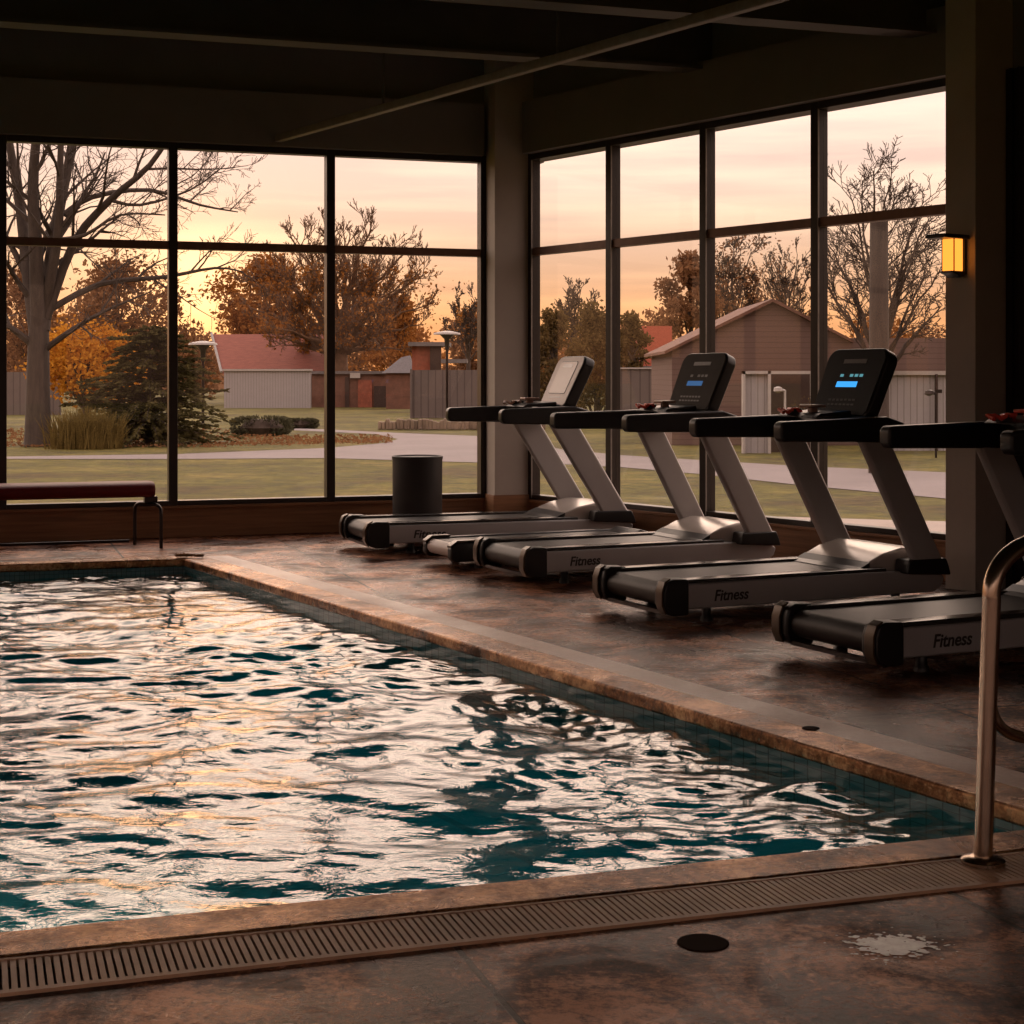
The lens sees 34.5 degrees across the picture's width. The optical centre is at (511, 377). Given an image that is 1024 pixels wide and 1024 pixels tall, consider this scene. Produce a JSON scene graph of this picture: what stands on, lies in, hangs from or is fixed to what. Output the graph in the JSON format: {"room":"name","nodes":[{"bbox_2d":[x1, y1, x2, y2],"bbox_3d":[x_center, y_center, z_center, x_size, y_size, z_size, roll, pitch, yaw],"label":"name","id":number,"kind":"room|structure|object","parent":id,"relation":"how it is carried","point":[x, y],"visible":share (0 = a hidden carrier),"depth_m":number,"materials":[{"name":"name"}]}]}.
{"room":"indoor swimming pool","nodes":[
{"label":"indoor swimming pool","id":0,"kind":"room"},
{"bbox_2d":[0,28,543,163],"bbox_3d":[-4.954,-0.800,12.722,11.100,4.200,0.546,0,0,-19],"label":"wall","id":1,"kind":"structure","parent":0,"point":[53,83],"depth_m":13.56,"materials":[{"name":"paint"}]},
{"bbox_2d":[0,134,168,509],"bbox_3d":[-3.442,-0.445,13.264,1.335,2.970,0.110,0,0,-19],"label":"window","id":2,"kind":"structure","parent":1,"relation":"in","point":[5,241],"depth_m":13.07,"materials":[{"name":"brown metal"}]},
{"bbox_2d":[0,498,484,542],"bbox_3d":[-5.127,1.170,12.657,10.330,0.260,0.095,0,0,-19],"label":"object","id":3,"kind":"structure","parent":1,"relation":"attached to","point":[100,523],"depth_m":13.50,"materials":[{"name":"brown wood"}]},
{"bbox_2d":[167,142,326,505],"bbox_3d":[-2.192,-0.445,13.696,1.310,2.970,0.110,0,0,-19],"label":"window","id":4,"kind":"structure","parent":1,"relation":"in","point":[175,245],"depth_m":13.48,"materials":[{"name":"brown metal"}]},
{"bbox_2d":[324,149,485,501],"bbox_3d":[-0.899,-0.445,14.144,1.426,2.970,0.110,0,0,-19],"label":"window","id":5,"kind":"structure","parent":1,"relation":"in","point":[329,159],"depth_m":13.98,"materials":[{"name":"brown metal"}]},
{"bbox_2d":[0,602,847,931],"bbox_3d":[-4.308,2.100,7.006,9.900,1.000,7.980,0,0,-18],"label":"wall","id":6,"kind":"structure","parent":0,"point":[295,844],"depth_m":9.09,"materials":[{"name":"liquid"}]},
{"bbox_2d":[0,572,930,908],"bbox_3d":[-3.304,1.386,6.731,9.888,0.060,10.119,0,0,0],"label":"pool water","id":7,"kind":"object","parent":6,"relation":"in","point":[126,588],"visible":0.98,"depth_m":7.80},
{"bbox_2d":[0,566,1023,846],"bbox_3d":[-4.308,1.452,7.006,9.900,0.295,7.980,0,0,-18],"label":"pool wall","id":8,"kind":"structure","parent":6,"relation":"attached to","point":[654,752],"depth_m":7.02,"materials":[{"name":"tile"}]},
{"bbox_2d":[484,60,533,494],"bbox_3d":[-0.009,-0.800,14.235,0.473,4.200,0.286,0,0,0],"label":"column","id":9,"kind":"structure","parent":0,"point":[506,164],"depth_m":14.14,"materials":[{"name":"paint"}]},
{"bbox_2d":[484,493,530,511],"bbox_3d":[-0.069,1.150,14.176,0.509,0.300,0.248,0,0,21],"label":"baseboard","id":10,"kind":"structure","parent":9,"relation":"attached to","point":[492,503],"depth_m":14.13,"materials":[{"name":"brown wood"}]},
{"bbox_2d":[0,532,1023,1023],"bbox_3d":[1.323,1.300,5.730,22.681,0.001,17.460,0,0,0],"label":"floor","id":11,"kind":"structure","parent":0,"point":[776,967],"depth_m":3.81,"materials":[{"name":"stone"}]},
{"bbox_2d":[0,481,162,547],"bbox_3d":[-4.254,1.048,12.243,3.238,0.505,0.400,0,0,-19],"label":"bench","id":12,"kind":"object","parent":11,"relation":"on","point":[99,489],"visible":1,"depth_m":12.47,"materials":[{"name":"wood"}]},
{"bbox_2d":[0,951,183,989],"bbox_3d":[-2.893,1.336,2.982,10.613,0.048,0.220,0,0,-18],"label":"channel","id":13,"kind":"structure","parent":11,"relation":"on","point":[17,968],"depth_m":3.64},
{"bbox_2d":[0,851,1023,996],"bbox_3d":[-2.974,1.302,2.955,10.326,0.019,0.220,0,0,-18],"label":"drain grate","id":14,"kind":"object","parent":13,"relation":"on","point":[353,939],"depth_m":3.91,"materials":[{"name":"plastic"}]},
{"bbox_2d":[960,536,1023,868],"bbox_3d":[1.606,0.863,4.600,0.922,0.876,0.116,0,0,-30],"label":"pool handrail","id":15,"kind":"object","parent":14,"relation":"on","point":[990,722],"visible":1,"depth_m":4.38,"materials":[{"name":"metal"}]},
{"bbox_2d":[392,455,442,513],"bbox_3d":[-0.780,0.970,13.600,0.422,0.660,0.422,0,0,0],"label":"trash bin","id":16,"kind":"object","parent":11,"relation":"on","point":[416,479],"visible":0.78,"depth_m":13.42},
{"bbox_2d":[339,356,635,552],"bbox_3d":[-0.192,0.565,12.793,2.170,1.470,0.890,0,0,-21],"label":"treadmill","id":17,"kind":"object","parent":11,"relation":"on","point":[606,509],"visible":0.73,"depth_m":12.70,"materials":[{"name":"silver metal"}]},
{"bbox_2d":[507,401,556,406],"bbox_3d":[0.151,0.205,12.980,0.281,0.039,0.390,0,0,-20],"label":"tray","id":18,"kind":"object","parent":17,"relation":"on","point":[513,403],"depth_m":12.85,"materials":[{"name":"black plastic"}]},
{"bbox_2d":[538,497,597,518],"bbox_3d":[0.536,1.073,13.066,0.615,0.215,0.610,0,0,-20],"label":"hood","id":19,"kind":"object","parent":17,"relation":"attached to","point":[581,508],"depth_m":12.85,"materials":[{"name":"silver metal"}]},
{"bbox_2d":[0,556,1023,957],"bbox_3d":[-4.303,1.317,7.005,10.320,0.057,8.306,0,0,-18],"label":"pool coping","id":20,"kind":"structure","parent":11,"relation":"on","point":[934,781],"depth_m":4.63,"materials":[{"name":"stone"}]},
{"bbox_2d":[174,553,192,556],"bbox_3d":[-2.347,1.270,11.832,0.143,0.024,0.093,0,0,0],"label":"dry leaf","id":21,"kind":"object","parent":20,"relation":"on","point":[175,554],"visible":1,"depth_m":11.80,"materials":[{"name":"brown plant"}]},
{"bbox_2d":[802,726,819,729],"bbox_3d":[1.098,1.286,6.059,0.064,0.004,0.064,0,0,0],"label":"port","id":22,"kind":"object","parent":20,"relation":"on","point":[804,727],"visible":1,"depth_m":6.05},
{"bbox_2d":[422,526,647,568],"bbox_3d":[0.211,1.196,11.719,1.630,0.208,0.500,0,0,-26],"label":"treadmill","id":23,"kind":"object","parent":11,"relation":"on","point":[458,548],"visible":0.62,"depth_m":11.55,"materials":[{"name":"black plastic"},{"name":"rubber"},{"name":"silver-grey metal"}]},
{"bbox_2d":[608,526,647,532],"bbox_3d":[0.854,1.166,12.032,0.200,0.148,0.360,0,0,-26],"label":"hood","id":24,"kind":"object","parent":23,"relation":"attached to","point":[618,529],"depth_m":12.01,"materials":[{"name":"silver plastic"}]},
{"bbox_2d":[205,556,1023,788],"bbox_3d":[-0.032,1.328,8.261,0.180,0.064,8.666,0,0,-30],"label":"pool coping","id":25,"kind":"structure","parent":11,"relation":"on","point":[1014,778],"depth_m":6.93,"materials":[{"name":"stone"}]},
{"bbox_2d":[473,353,779,583],"bbox_3d":[0.761,0.565,10.995,1.904,1.470,0.890,0,0,-26],"label":"treadmill","id":26,"kind":"object","parent":11,"relation":"on","point":[703,379],"visible":0.98,"depth_m":10.92,"materials":[{"name":"silver metal"}]},
{"bbox_2d":[636,405,695,411],"bbox_3d":[1.042,0.205,11.193,0.247,0.039,0.390,0,0,-26],"label":"tray","id":27,"kind":"object","parent":26,"relation":"on","point":[660,408],"depth_m":11.10,"materials":[{"name":"black plastic"}]},
{"bbox_2d":[663,516,743,541],"bbox_3d":[1.374,1.073,11.294,0.539,0.215,0.610,0,0,-26],"label":"hood","id":28,"kind":"object","parent":26,"relation":"attached to","point":[691,527],"depth_m":11.12,"materials":[{"name":"silver metal"}]},
{"bbox_2d":[677,933,728,951],"bbox_3d":[0.440,1.298,3.796,0.120,0.002,0.120,0,0,0],"label":"drain cover","id":29,"kind":"object","parent":11,"relation":"on","point":[700,942],"visible":1,"depth_m":3.79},
{"bbox_2d":[592,348,949,621],"bbox_3d":[1.467,0.565,9.363,1.894,1.470,0.890,0,0,-26],"label":"treadmill","id":30,"kind":"object","parent":11,"relation":"on","point":[855,383],"visible":0.98,"depth_m":9.28,"materials":[{"name":"silver metal"}]},
{"bbox_2d":[778,410,850,417],"bbox_3d":[1.746,0.205,9.560,0.245,0.039,0.390,0,0,-26],"label":"tray","id":31,"kind":"object","parent":30,"relation":"on","point":[788,413],"depth_m":9.46,"materials":[{"name":"black plastic"}]},
{"bbox_2d":[808,538,908,570],"bbox_3d":[2.077,1.073,9.660,0.536,0.215,0.610,0,0,-26],"label":"hood","id":32,"kind":"object","parent":30,"relation":"attached to","point":[851,553],"depth_m":9.50,"materials":[{"name":"silver metal"}]},
{"bbox_2d":[824,923,958,964],"bbox_3d":[0.873,1.299,3.781,0.266,0.001,0.250,0,0,43],"label":"mineral stain","id":33,"kind":"object","parent":11,"relation":"on","point":[895,945],"visible":1,"depth_m":3.78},
{"bbox_2d":[772,409,1023,672],"bbox_3d":[2.245,0.565,7.847,1.914,1.470,0.890,0,0,-26],"label":"treadmill","id":34,"kind":"object","parent":11,"relation":"on","point":[887,631],"visible":0.98,"depth_m":7.68,"materials":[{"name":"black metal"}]},
{"bbox_2d":[985,415,1023,424],"bbox_3d":[2.528,0.205,8.046,0.248,0.039,0.390,0,0,-26],"label":"tray","id":35,"kind":"object","parent":34,"relation":"on","point":[1000,419],"depth_m":8.04,"materials":[{"name":"black plastic"}]},
{"bbox_2d":[1016,579,1023,584],"bbox_3d":[2.862,1.073,8.148,0.542,0.215,0.610,0,0,-26],"label":"hood","id":36,"kind":"object","parent":34,"relation":"attached to","point":[1021,582],"depth_m":8.30,"materials":[{"name":"silver metal"}]},
{"bbox_2d":[522,0,1023,161],"bbox_3d":[6.317,-0.800,5.887,0.390,4.200,21.698,0,0,-36],"label":"wall","id":37,"kind":"structure","parent":0,"point":[751,69],"depth_m":12.07,"materials":[{"name":"paint"}]},
{"bbox_2d":[0,0,711,72],"bbox_3d":[-4.201,-2.520,10.434,12.060,0.440,0.200,0,0,-19],"label":"ceiling beam","id":38,"kind":"structure","parent":37,"relation":"attached to","point":[407,27],"depth_m":11.54,"materials":[{"name":"metal"}]},
{"bbox_2d":[528,140,619,500],"bbox_3d":[0.499,-0.445,13.771,0.106,2.970,1.142,0,0,-36],"label":"window","id":39,"kind":"structure","parent":37,"relation":"in","point":[537,251],"depth_m":13.61,"materials":[{"name":"brown metal"}]},
{"bbox_2d":[610,122,714,515],"bbox_3d":[1.165,-0.445,12.856,0.106,2.970,1.121,0,0,-36],"label":"window","id":40,"kind":"structure","parent":37,"relation":"in","point":[699,128],"depth_m":12.43,"materials":[{"name":"brown metal"}]},
{"bbox_2d":[427,0,944,37],"bbox_3d":[-3.559,-2.420,8.450,13.420,0.440,0.200,0,0,-19],"label":"ceiling beam","id":41,"kind":"structure","parent":37,"relation":"attached to","point":[892,18],"depth_m":10.27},
{"bbox_2d":[528,499,945,580],"bbox_3d":[1.559,1.170,12.274,0.095,0.260,4.690,0,0,-36],"label":"baseboard","id":42,"kind":"structure","parent":37,"relation":"attached to","point":[794,540],"depth_m":11.66,"materials":[{"name":"brown wood"}]},
{"bbox_2d":[706,102,827,526],"bbox_3d":[1.829,-0.445,11.946,0.106,2.970,1.147,0,0,-36],"label":"window","id":43,"kind":"structure","parent":37,"relation":"in","point":[809,223],"depth_m":11.51,"materials":[{"name":"brown metal"}]},
{"bbox_2d":[818,78,945,539],"bbox_3d":[2.573,-0.445,10.931,0.100,2.970,1.384,0,0,-36],"label":"window","id":44,"kind":"structure","parent":37,"relation":"in","point":[940,84],"depth_m":11.00,"materials":[{"name":"brown metal"}]},
{"bbox_2d":[1006,66,1023,587],"bbox_3d":[4.164,-0.300,8.672,0.090,3.200,3.738,0,0,-36],"label":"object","id":45,"kind":"structure","parent":37,"relation":"in","point":[1014,77],"depth_m":10.11,"materials":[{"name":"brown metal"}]},
{"bbox_2d":[946,0,1012,590],"bbox_3d":[2.967,-0.800,10.257,0.557,4.200,0.230,0,0,-36],"label":"wall pillar","id":46,"kind":"structure","parent":0,"point":[979,33],"depth_m":10.08,"materials":[{"name":"paint"}]},
{"bbox_2d":[926,233,969,277],"bbox_3d":[2.647,-0.740,10.023,0.235,0.259,0.150,0,0,-36],"label":"wall sconce","id":47,"kind":"object","parent":46,"relation":"attached to","point":[953,246],"visible":1,"depth_m":10.02,"materials":[{"name":"glass"}]},
{"bbox_3d":[1.323,-3.000,5.730,22.681,0.200,17.460,0,0,0],"label":"ceiling","id":48,"kind":"structure","parent":0,"visible":0},
{"bbox_2d":[275,0,788,141],"bbox_3d":[1.021,-2.425,9.111,0.060,0.950,11.000,0,0,-33],"label":"ceiling pipe","id":49,"kind":"object","parent":48,"relation":"hanging from","point":[741,6],"depth_m":10.30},
{"label":"outside","id":50,"kind":"structure","parent":0,"visible":0},
{"bbox_2d":[7,392,945,520],"bbox_3d":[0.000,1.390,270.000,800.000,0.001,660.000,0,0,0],"label":"ground","id":51,"kind":"structure","parent":50,"point":[254,477],"depth_m":24.80,"materials":[{"name":"plant"}]},
{"bbox_2d":[7,327,24,371],"bbox_3d":[-41.383,-1.716,132.187,6.296,6.671,5.782,0,0,0],"label":"tree","id":52,"kind":"object","parent":51,"relation":"on","point":[16,363],"visible":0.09,"depth_m":132.22,"materials":[{"name":"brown plant"}]},
{"bbox_2d":[7,372,60,414],"bbox_3d":[-18.863,0.602,62.075,3.758,1.655,0.150,0,0,0],"label":"fence","id":53,"kind":"object","parent":51,"relation":"on","point":[16,381],"visible":0.33,"depth_m":62.00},
{"bbox_2d":[8,312,72,382],"bbox_3d":[-41.452,-2.582,146.050,8.075,8.152,8.207,0,0,0],"label":"tree","id":54,"kind":"object","parent":51,"relation":"on","point":[53,312],"visible":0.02,"depth_m":145.36,"materials":[{"name":"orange plant"}]},
{"bbox_2d":[7,257,74,371],"bbox_3d":[-27.450,-2.586,91.805,6.559,8.148,7.666,0,0,0],"label":"tree","id":55,"kind":"object","parent":51,"relation":"on","point":[14,291],"visible":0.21,"depth_m":90.90,"materials":[{"name":"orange plant"}]},
{"bbox_2d":[14,314,147,413],"bbox_3d":[-11.630,-0.139,46.021,4.075,3.257,3.918,0,0,-44],"label":"tree","id":56,"kind":"object","parent":51,"relation":"on","point":[67,351],"visible":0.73,"depth_m":45.38,"materials":[{"name":"orange plant"}]},
{"bbox_2d":[32,405,132,449],"bbox_3d":[-8.386,0.958,32.336,1.950,0.844,1.519,0,0,0],"label":"clump","id":57,"kind":"object","parent":51,"relation":"on","point":[81,431],"visible":1,"depth_m":32.05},
{"bbox_2d":[53,303,122,380],"bbox_3d":[-32.487,-2.224,125.067,6.146,7.438,7.524,0,0,0],"label":"tree","id":58,"kind":"object","parent":51,"relation":"on","point":[64,314],"visible":0.04,"depth_m":124.26,"materials":[{"name":"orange plant"}]},
{"bbox_2d":[95,315,158,376],"bbox_3d":[-32.065,-1.886,139.360,8.074,7.210,7.605,0,0,0],"label":"tree","id":59,"kind":"object","parent":51,"relation":"on","point":[147,324],"visible":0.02,"depth_m":138.89,"materials":[{"name":"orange plant"}]},
{"bbox_2d":[50,248,208,399],"bbox_3d":[-20.239,-2.916,88.101,8.574,8.803,8.112,0,0,0],"label":"tree","id":60,"kind":"object","parent":51,"relation":"on","point":[96,273],"visible":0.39,"depth_m":86.95,"materials":[{"name":"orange plant"}]},
{"bbox_2d":[7,143,268,446],"bbox_3d":[-8.768,-3.370,33.366,8.471,9.501,5.374,0,0,0],"label":"bare tree","id":61,"kind":"object","parent":51,"relation":"on","point":[42,278],"visible":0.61,"depth_m":33.27,"materials":[{"name":"brown plant"}]},
{"bbox_2d":[58,324,244,447],"bbox_3d":[-7.680,0.279,34.550,3.718,2.807,4.004,0,0,13],"label":"evergreen tree","id":62,"kind":"object","parent":51,"relation":"on","point":[146,408],"visible":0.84,"depth_m":34.16,"materials":[{"name":"green plant"}]},
{"bbox_2d":[164,321,223,396],"bbox_3d":[-22.948,-1.206,117.618,5.726,5.772,5.883,0,0,0],"label":"tree","id":63,"kind":"object","parent":51,"relation":"on","point":[208,364],"visible":0.17,"depth_m":117.83,"materials":[{"name":"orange plant"}]},
{"bbox_2d":[7,428,392,447],"bbox_3d":[-8.266,1.346,38.162,11.482,0.128,11.337,0,0,0],"label":"fallen leaves","id":64,"kind":"object","parent":51,"relation":"on","point":[258,438],"visible":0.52,"depth_m":35.40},
{"bbox_2d":[188,341,217,423],"bbox_3d":[-9.364,0.129,50.000,0.900,2.502,0.900,0,0,0],"label":"street lamp","id":65,"kind":"object","parent":51,"relation":"on","point":[202,345],"visible":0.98,"depth_m":49.88,"materials":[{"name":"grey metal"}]},
{"bbox_2d":[188,341,217,344],"bbox_3d":[-9.364,-1.062,50.000,0.900,0.120,0.900,0,0,0],"label":"hood","id":66,"kind":"object","parent":65,"relation":"attached to","point":[198,342],"depth_m":49.66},
{"bbox_2d":[204,307,260,386],"bbox_3d":[-21.179,-2.188,131.850,8.163,7.367,7.827,0,0,0],"label":"tree","id":67,"kind":"object","parent":51,"relation":"on","point":[221,332],"visible":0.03,"depth_m":131.16,"materials":[{"name":"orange plant"}]},
{"bbox_2d":[191,252,302,333],"bbox_3d":[-14.550,-2.954,92.920,6.812,8.876,6.942,0,0,0],"label":"tree","id":68,"kind":"object","parent":51,"relation":"on","point":[235,321],"visible":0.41,"depth_m":91.95,"materials":[{"name":"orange plant"}]},
{"bbox_2d":[228,414,294,435],"bbox_3d":[-6.054,1.152,39.947,1.619,0.553,1.201,0,0,0],"label":"bush","id":69,"kind":"object","parent":51,"relation":"on","point":[251,424],"visible":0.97,"depth_m":39.57,"materials":[{"name":"green plant"}]},
{"bbox_2d":[210,332,323,405],"bbox_3d":[-12.286,-0.481,84.053,6.284,3.722,5.093,0,0,0],"label":"house","id":70,"kind":"structure","parent":51,"relation":"on","point":[232,351],"depth_m":82.80,"materials":[{"name":"brown brick"}]},
{"bbox_2d":[222,369,312,407],"bbox_3d":[-11.270,0.508,76.050,4.140,1.844,0.300,0,0,0],"label":"house wall","id":71,"kind":"structure","parent":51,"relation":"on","point":[249,388],"depth_m":76.00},
{"bbox_2d":[283,417,319,428],"bbox_3d":[-5.825,1.250,45.536,1.078,0.365,0.797,0,0,0],"label":"bush","id":72,"kind":"object","parent":51,"relation":"on","point":[309,423],"visible":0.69,"depth_m":45.28,"materials":[{"name":"green plant"}]},
{"bbox_2d":[223,198,444,370],"bbox_3d":[-8.691,-3.536,80.105,10.952,10.033,10.576,0,0,0],"label":"autumn tree","id":73,"kind":"object","parent":51,"relation":"on","point":[349,323],"visible":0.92,"depth_m":79.07,"materials":[{"name":"orange plant"}]},
{"bbox_2d":[310,322,359,370],"bbox_3d":[-11.476,-0.963,97.046,4.968,4.897,4.769,0,0,0],"label":"tree","id":74,"kind":"object","parent":51,"relation":"on","point":[349,366],"visible":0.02,"depth_m":97.61,"materials":[{"name":"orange plant"}]},
{"bbox_2d":[311,371,385,406],"bbox_3d":[-7.120,0.550,79.250,4.809,1.760,3.100,0,0,0],"label":"shed","id":75,"kind":"object","parent":51,"relation":"on","point":[352,388],"visible":0.57,"depth_m":78.00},
{"bbox_2d":[348,326,407,370],"bbox_3d":[-11.054,-1.137,124.685,8.817,6.267,7.864,0,0,0],"label":"tree","id":76,"kind":"object","parent":51,"relation":"on","point":[351,360],"visible":0.1,"depth_m":123.85,"materials":[{"name":"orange plant"}]},
{"bbox_2d":[357,294,420,370],"bbox_3d":[-6.841,-1.629,92.148,4.592,6.227,5.546,0,0,0],"label":"tree","id":77,"kind":"object","parent":51,"relation":"on","point":[393,355],"visible":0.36,"depth_m":91.41,"materials":[{"name":"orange plant"}]},
{"bbox_2d":[382,355,411,408],"bbox_3d":[-5.113,0.199,74.900,1.435,2.462,2.200,0,0,0],"label":"garden shed","id":78,"kind":"object","parent":51,"relation":"on","point":[398,373],"visible":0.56,"depth_m":74.01,"materials":[{"name":"brown brick"}]},
{"bbox_2d":[367,321,448,370],"bbox_3d":[-9.157,-1.770,139.610,8.414,6.797,7.740,0,0,0],"label":"tree","id":79,"kind":"object","parent":51,"relation":"on","point":[419,331],"visible":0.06,"depth_m":138.33,"materials":[{"name":"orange plant"}]},
{"bbox_2d":[408,342,467,369],"bbox_3d":[-2.962,-0.001,66.900,2.346,2.861,2.600,0,0,0],"label":"brick outbuilding","id":80,"kind":"structure","parent":51,"relation":"on","point":[425,355],"depth_m":65.81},
{"bbox_2d":[410,369,476,417],"bbox_3d":[-1.278,0.560,57.025,4.491,1.740,0.250,0,0,0],"label":"fence","id":81,"kind":"object","parent":51,"relation":"on","point":[427,387],"visible":0.54,"depth_m":57.01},
{"bbox_2d":[433,331,460,408],"bbox_3d":[-2.127,-0.081,54.000,0.900,2.921,0.900,0,0,0],"label":"street lamp","id":82,"kind":"object","parent":51,"relation":"on","point":[446,335],"visible":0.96,"depth_m":53.93,"materials":[{"name":"black metal"}]},
{"bbox_2d":[433,331,460,334],"bbox_3d":[-2.127,-1.481,54.000,0.900,0.120,0.900,0,0,0],"label":"hood","id":83,"kind":"object","parent":82,"relation":"attached to","point":[442,332],"depth_m":53.77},
{"bbox_2d":[436,281,476,369],"bbox_3d":[-2.704,-2.240,100.135,3.876,7.440,4.041,0,0,0],"label":"bare tree","id":84,"kind":"object","parent":51,"relation":"on","point":[467,332],"visible":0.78,"depth_m":99.88,"materials":[{"name":"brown plant"}]},
{"bbox_2d":[439,308,476,369],"bbox_3d":[-2.908,-1.813,117.612,5.163,6.619,6.152,0,0,0],"label":"tree","id":85,"kind":"object","parent":51,"relation":"on","point":[455,348],"visible":0.16,"depth_m":117.17,"materials":[{"name":"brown plant"}]},
{"bbox_2d":[378,418,545,429],"bbox_3d":[-1.338,1.230,44.100,4.470,0.300,0.399,0,0,0],"label":"stone wall","id":86,"kind":"structure","parent":51,"relation":"on","point":[399,424],"depth_m":43.94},
{"bbox_2d":[541,319,567,367],"bbox_3d":[1.078,-1.606,132.129,7.299,7.210,7.079,0,0,0],"label":"tree","id":87,"kind":"object","parent":51,"relation":"on","point":[561,355],"visible":0.02,"depth_m":132.09,"materials":[{"name":"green plant"}]},
{"bbox_2d":[540,303,592,408],"bbox_3d":[1.238,-0.309,46.917,2.150,3.652,2.051,0,0,5],"label":"tree","id":88,"kind":"object","parent":51,"relation":"on","point":[555,324],"visible":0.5,"depth_m":46.69,"materials":[{"name":"green plant"}]},
{"bbox_2d":[552,275,599,347],"bbox_3d":[2.627,-1.321,66.015,2.157,5.602,2.013,0,0,8],"label":"bare tree","id":89,"kind":"object","parent":51,"relation":"on","point":[573,303],"visible":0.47,"depth_m":65.82,"materials":[{"name":"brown plant"}]},
{"bbox_2d":[567,299,605,410],"bbox_3d":[2.595,-0.430,49.979,1.873,3.892,2.121,0,0,-7],"label":"tree","id":90,"kind":"object","parent":51,"relation":"on","point":[593,329],"visible":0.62,"depth_m":49.76,"materials":[{"name":"green plant"}]},
{"bbox_2d":[620,368,650,429],"bbox_3d":[3.451,0.574,44.575,1.513,1.713,0.250,0,0,0],"label":"fence","id":91,"kind":"object","parent":51,"relation":"on","point":[635,383],"visible":0.25,"depth_m":44.49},
{"bbox_2d":[620,309,654,367],"bbox_3d":[3.433,-0.236,47.502,1.533,3.507,1.338,0,0,26],"label":"tree","id":92,"kind":"object","parent":51,"relation":"on","point":[631,351],"visible":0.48,"depth_m":47.34,"materials":[{"name":"green plant"}]},
{"bbox_2d":[623,306,683,366],"bbox_3d":[12.611,-2.385,138.883,8.578,7.760,8.949,0,0,0],"label":"tree","id":93,"kind":"object","parent":51,"relation":"on","point":[649,313],"visible":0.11,"depth_m":138.48,"materials":[{"name":"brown plant"}]},
{"bbox_2d":[636,326,671,367],"bbox_3d":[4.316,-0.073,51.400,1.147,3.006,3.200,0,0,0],"label":"house","id":94,"kind":"structure","parent":51,"relation":"on","point":[662,334],"depth_m":50.00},
{"bbox_2d":[652,249,726,337],"bbox_3d":[7.847,-2.084,71.924,3.389,7.133,3.585,0,0,0],"label":"tree","id":95,"kind":"object","parent":51,"relation":"on","point":[687,265],"visible":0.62,"depth_m":71.50,"materials":[{"name":"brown plant"}]},
{"bbox_2d":[698,233,780,319],"bbox_3d":[11.068,-2.943,81.933,4.575,8.847,3.993,0,0,0],"label":"tree","id":96,"kind":"object","parent":51,"relation":"on","point":[731,271],"visible":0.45,"depth_m":81.68,"materials":[{"name":"brown plant"}]},
{"bbox_2d":[741,371,810,452],"bbox_3d":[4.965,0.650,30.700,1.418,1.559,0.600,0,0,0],"label":"garage","id":97,"kind":"structure","parent":51,"relation":"on","point":[758,396],"depth_m":30.50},
{"bbox_2d":[774,387,785,408],"bbox_3d":[4.625,0.764,28.500,0.220,1.233,0.160,0,0,0],"label":"post","id":98,"kind":"object","parent":51,"relation":"on","point":[776,389],"visible":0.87,"depth_m":28.48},
{"bbox_2d":[751,237,830,317],"bbox_3d":[15.296,-3.321,91.827,4.683,9.602,4.942,0,0,0],"label":"tree","id":99,"kind":"object","parent":51,"relation":"on","point":[781,287],"visible":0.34,"depth_m":91.54,"materials":[{"name":"brown plant"}]},
{"bbox_2d":[644,298,945,444],"bbox_3d":[6.697,-0.103,36.475,7.130,3.066,5.250,0,0,0],"label":"building","id":100,"kind":"structure","parent":51,"relation":"on","point":[768,335],"depth_m":34.00,"materials":[{"name":"brown brick"}]},
{"bbox_2d":[809,135,945,361],"bbox_3d":[7.015,-1.541,31.208,2.997,6.043,3.340,0,0,-11],"label":"bare tree","id":101,"kind":"object","parent":51,"relation":"on","point":[895,301],"visible":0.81,"depth_m":30.84,"materials":[{"name":"brown plant"}]},
{"bbox_2d":[868,221,888,472],"bbox_3d":[5.338,-0.395,24.000,0.308,3.749,0.308,0,0,0],"label":"utility pole","id":102,"kind":"object","parent":51,"relation":"on","point":[879,281],"visible":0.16,"depth_m":23.89,"materials":[{"name":"brown wood"}]},
{"bbox_2d":[845,314,913,337],"bbox_3d":[27.544,-1.947,124.821,7.072,6.886,7.464,0,0,0],"label":"tree","id":103,"kind":"object","parent":51,"relation":"on","point":[895,327],"visible":0.06,"depth_m":124.76,"materials":[{"name":"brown plant"}]},
{"bbox_2d":[889,371,945,450],"bbox_3d":[8.145,0.648,31.825,2.360,1.563,0.950,0,0,0],"label":"fence","id":104,"kind":"object","parent":51,"relation":"on","point":[909,404],"visible":0.33,"depth_m":31.50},
{"bbox_2d":[907,323,945,337],"bbox_3d":[33.983,-1.524,139.886,8.059,6.945,7.638,0,0,0],"label":"tree","id":105,"kind":"object","parent":51,"relation":"on","point":[936,329],"visible":0.03,"depth_m":138.84,"materials":[{"name":"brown plant"}]},
{"bbox_2d":[925,390,941,457],"bbox_3d":[7.274,0.789,28.500,0.300,1.181,0.160,0,0,0],"label":"post","id":106,"kind":"object","parent":51,"relation":"on","point":[927,392],"visible":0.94,"depth_m":28.48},
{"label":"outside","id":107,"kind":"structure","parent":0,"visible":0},
{"bbox_2d":[7,351,602,390],"bbox_3d":[20.000,-2.410,195.000,220.000,7.580,70.000,0,0,0],"label":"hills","id":108,"kind":"structure","parent":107,"point":[221,386],"depth_m":174.06,"materials":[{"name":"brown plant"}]},
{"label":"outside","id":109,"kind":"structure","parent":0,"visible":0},
{"bbox_2d":[7,428,945,498],"bbox_3d":[-0.833,1.382,31.125,17.599,0.001,28.962,0,0,0],"label":"road","id":110,"kind":"structure","parent":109,"point":[453,448],"depth_m":29.05,"materials":[{"name":"concrete"}]},
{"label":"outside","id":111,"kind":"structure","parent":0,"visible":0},
{"bbox_2d":[777,516,945,531],"bbox_3d":[4.400,1.370,12.321,7.201,0.001,9.959,0,0,0],"label":"terrace","id":112,"kind":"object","parent":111,"point":[938,526],"visible":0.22,"depth_m":15.59,"materials":[{"name":"concrete"}]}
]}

